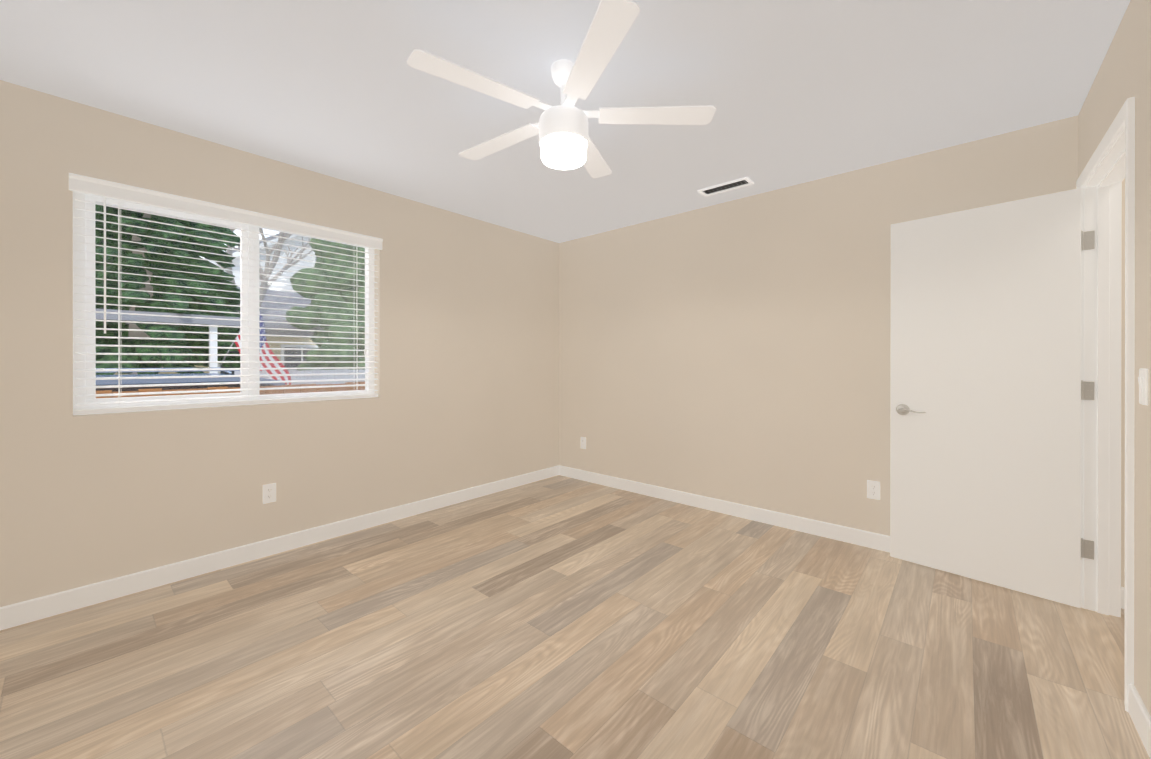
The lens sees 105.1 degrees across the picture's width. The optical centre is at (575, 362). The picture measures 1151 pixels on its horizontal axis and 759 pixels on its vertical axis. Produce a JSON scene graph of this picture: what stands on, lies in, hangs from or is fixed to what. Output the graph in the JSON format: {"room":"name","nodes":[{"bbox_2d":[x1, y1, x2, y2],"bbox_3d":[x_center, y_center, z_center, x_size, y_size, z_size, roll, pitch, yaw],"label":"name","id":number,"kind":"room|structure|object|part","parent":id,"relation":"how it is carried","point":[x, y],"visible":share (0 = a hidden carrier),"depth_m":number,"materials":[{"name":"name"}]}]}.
{"room":"empty bedroom","nodes":[
{"label":"empty bedroom","id":0,"kind":"room"},
{"bbox_2d":[0,80,558,606],"bbox_3d":[-1.564,0.004,3.194,0.160,2.520,4.250,0,0,41],"label":"wall","id":1,"kind":"structure","parent":0,"point":[466,346],"depth_m":2.60,"materials":[{"name":"paint"}]},
{"bbox_2d":[73,191,373,414],"bbox_3d":[-2.010,-0.318,2.747,0.065,1.155,1.480,0,0,41],"label":"window","id":2,"kind":"structure","parent":1,"relation":"in","point":[86,265],"depth_m":2.47,"materials":[{"name":"white plastic"}]},
{"bbox_2d":[69,173,382,414],"bbox_3d":[-1.935,-0.325,2.681,0.088,1.153,1.504,0,0,41],"label":"window blind","id":3,"kind":"object","parent":2,"relation":"attached to","point":[105,189],"visible":1,"depth_m":2.50,"materials":[{"name":"white plastic"}]},
{"bbox_2d":[259,229,364,394],"bbox_3d":[-1.789,-0.318,3.036,0.001,1.071,0.670,0,0,41],"label":"screen","id":4,"kind":"object","parent":2,"relation":"attached to","point":[306,384],"depth_m":3.00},
{"bbox_2d":[263,483,275,503],"bbox_3d":[-1.881,0.805,2.710,0.008,0.115,0.070,0,0,41],"label":"electrical outlet","id":5,"kind":"object","parent":1,"relation":"attached to","point":[269,493],"visible":1,"depth_m":2.71,"materials":[{"name":"white plastic"}]},
{"bbox_2d":[0,465,558,630],"bbox_3d":[-1.500,1.134,3.139,0.012,0.100,4.020,0,0,41],"label":"baseboard","id":6,"kind":"structure","parent":1,"relation":"attached to","point":[26,611],"depth_m":2.54,"materials":[{"name":"white wood"}]},
{"bbox_2d":[0,0,1129,242],"bbox_3d":[0.258,-1.304,1.581,5.025,0.100,4.250,0,0,41],"label":"ceiling","id":7,"kind":"structure","parent":0,"point":[794,92],"depth_m":1.97,"materials":[{"name":"paint"}]},
{"bbox_2d":[407,0,715,177],"bbox_3d":[-0.086,-1.054,1.889,1.200,0.399,1.226,0,0,41],"label":"fan","id":8,"kind":"object","parent":7,"relation":"hanging from","point":[565,140],"visible":1,"depth_m":1.78,"materials":[{"name":"white plastic"}]},
{"bbox_2d":[541,133,586,169],"bbox_3d":[-0.050,-0.891,1.876,0.194,0.073,0.194,0,0,41],"label":"diffuser","id":9,"kind":"object","parent":8,"relation":"attached to","point":[560,151],"depth_m":1.81,"materials":[{"name":"white glass"}]},
{"bbox_2d":[697,177,753,196],"bbox_3d":[1.068,-1.250,3.147,0.360,0.011,0.135,0,0,41],"label":"ceiling vent","id":10,"kind":"object","parent":7,"relation":"in","point":[728,186],"visible":1,"depth_m":3.14,"materials":[{"name":"silver metal"}]},
{"bbox_2d":[0,475,1149,758],"bbox_3d":[0.299,1.226,1.548,4.915,0.080,4.250,0,0,41],"label":"floor","id":11,"kind":"structure","parent":0,"point":[558,617],"depth_m":1.79,"materials":[{"name":"brown wood"}]},
{"bbox_2d":[559,115,1124,587],"bbox_3d":[1.638,-0.036,3.108,4.750,2.440,0.135,0,0,41],"label":"wall","id":12,"kind":"structure","parent":0,"point":[737,351],"depth_m":3.24,"materials":[{"name":"paint"}]},
{"bbox_2d":[581,437,585,448],"bbox_3d":[0.076,0.808,4.422,0.070,0.115,0.008,0,0,41],"label":"electrical outlet","id":13,"kind":"object","parent":12,"relation":"attached to","point":[583,442],"visible":1,"depth_m":4.42,"materials":[{"name":"white plastic"}]},
{"bbox_2d":[559,465,889,552],"bbox_3d":[1.185,1.134,3.439,3.611,0.100,0.012,0,0,41],"label":"baseboard","id":14,"kind":"structure","parent":12,"relation":"attached to","point":[873,540],"depth_m":3.34,"materials":[{"name":"white wood"}]},
{"bbox_2d":[867,480,879,499],"bbox_3d":[1.899,0.813,2.809,0.070,0.115,0.008,0,0,41],"label":"electrical outlet","id":15,"kind":"object","parent":12,"relation":"attached to","point":[873,489],"visible":1,"depth_m":2.81,"materials":[{"name":"white plastic"}]},
{"bbox_2d":[1121,587,1124,608],"bbox_3d":[2.993,1.136,1.812,1.000,0.100,0.012,0,0,41],"label":"baseboard","id":16,"kind":"structure","parent":12,"relation":"attached to","point":[1122,596],"depth_m":2.12,"materials":[{"name":"white wood"}]},
{"bbox_2d":[1078,0,1150,715],"bbox_3d":[1.261,-0.032,0.694,0.115,2.440,4.020,0,0,41],"label":"wall","id":17,"kind":"structure","parent":0,"point":[1123,75],"depth_m":1.44,"materials":[{"name":"paint"}]},
{"bbox_2d":[1076,96,1134,711],"bbox_3d":[2.222,0.145,1.794,0.133,2.083,0.908,0,0,41],"label":"door frame","id":18,"kind":"structure","parent":17,"relation":"attached to","point":[1102,411],"depth_m":2.07,"materials":[{"name":"white wood"}]},
{"bbox_2d":[890,188,1083,607],"bbox_3d":[2.172,0.170,2.391,0.145,2.006,0.768,0,0,-42],"label":"door","id":19,"kind":"structure","parent":18,"relation":"attached to","point":[985,393],"depth_m":2.33,"materials":[{"name":"white wood"}]},
{"bbox_3d":[1.974,0.280,2.610,0.145,0.066,0.179,0,0,-42],"label":"handle","id":20,"kind":"part","parent":19,"relation":"part of","materials":[{"name":"grey metal"}]},
{"bbox_3d":[2.429,0.153,2.114,0.046,1.573,0.012,0,0,-42],"label":"door hinge leaves","id":21,"kind":"part","parent":19,"relation":"part of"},
{"bbox_3d":[2.458,0.156,2.111,0.035,1.568,0.003,0,0,41],"label":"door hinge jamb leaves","id":22,"kind":"part","parent":18,"relation":"part of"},
{"bbox_2d":[1128,684,1150,758],"bbox_3d":[0.881,1.138,0.362,0.012,0.100,3.016,0,0,41],"label":"baseboard","id":23,"kind":"structure","parent":17,"relation":"attached to","point":[1139,714],"depth_m":1.40,"materials":[{"name":"white wood"}]},
{"bbox_2d":[1138,368,1147,404],"bbox_3d":[1.803,0.077,1.403,0.012,0.115,0.070,0,0,41],"label":"light switch","id":24,"kind":"object","parent":17,"relation":"attached to","point":[1143,385],"visible":1,"depth_m":1.39,"materials":[{"name":"white plastic"}]},
{"label":"outside","id":25,"kind":"structure","parent":0,"visible":0},
{"bbox_3d":[-22.053,1.705,25.313,59.840,0.100,90.000,0,0,41],"label":"ground","id":26,"kind":"structure","parent":25,"visible":0},
{"bbox_2d":[95,202,239,374],"bbox_3d":[-9.150,-4.149,9.225,4.363,11.650,4.272,0,0,41],"label":"conifer tree","id":27,"kind":"object","parent":26,"relation":"on","point":[145,271],"depth_m":8.88,"materials":[{"name":"green plant"}]},
{"bbox_2d":[96,367,285,395],"bbox_3d":[-5.616,0.874,5.098,1.850,1.615,4.699,0,0,41],"label":"car","id":28,"kind":"object","parent":26,"relation":"on","point":[175,380],"depth_m":5.12,"materials":[{"name":"blue paint"}]},
{"bbox_2d":[96,287,323,374],"bbox_3d":[-13.524,-0.526,11.023,12.150,4.400,13.900,0,0,41],"label":"house","id":29,"kind":"structure","parent":26,"relation":"on","point":[127,317],"depth_m":9.89,"materials":[{"name":"grey wood"}]},
{"bbox_2d":[219,298,259,366],"bbox_3d":[-6.704,-0.580,8.771,1.567,1.335,0.352,0,0,41],"label":"flag pole","id":30,"kind":"object","parent":29,"relation":"attached to","point":[229,349],"depth_m":8.95,"materials":[{"name":"silver metal"}]},
{"bbox_2d":[235,309,290,384],"bbox_3d":[-6.111,0.099,8.597,1.451,2.498,0.604,0,0,41],"label":"cloth","id":31,"kind":"object","parent":30,"relation":"hanging from","point":[288,378],"depth_m":8.47,"materials":[{"name":"fabric"}]},
{"bbox_2d":[96,381,364,397],"bbox_3d":[-2.751,0.946,4.284,0.060,1.474,10.078,0,0,41],"label":"fence","id":32,"kind":"object","parent":26,"relation":"on","point":[214,388],"depth_m":3.92,"materials":[{"name":"brown"}]},
{"bbox_2d":[204,234,316,292],"bbox_3d":[-16.012,-2.784,25.171,9.870,8.880,10.200,0,0,41],"label":"sky","id":33,"kind":"structure","parent":26,"relation":"on","point":[237,261],"depth_m":20.82,"materials":[{"name":"white"}]},
{"bbox_2d":[217,227,312,311],"bbox_3d":[-10.740,-2.567,14.257,4.558,8.498,5.466,0,0,41],"label":"bare tree","id":34,"kind":"object","parent":26,"relation":"on","point":[229,251],"depth_m":14.25,"materials":[{"name":"beige plant"}]},
{"bbox_2d":[234,369,364,384],"bbox_3d":[-2.556,0.907,12.504,0.060,1.530,11.450,0,0,41],"label":"fence","id":35,"kind":"object","parent":26,"relation":"on","point":[321,376],"depth_m":9.34,"materials":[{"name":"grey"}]},
{"bbox_2d":[286,238,364,369],"bbox_3d":[-5.691,-0.843,10.799,2.502,5.034,2.431,0,0,41],"label":"tree","id":36,"kind":"object","parent":26,"relation":"on","point":[335,292],"depth_m":10.13,"materials":[{"name":"green plant"}]}
]}

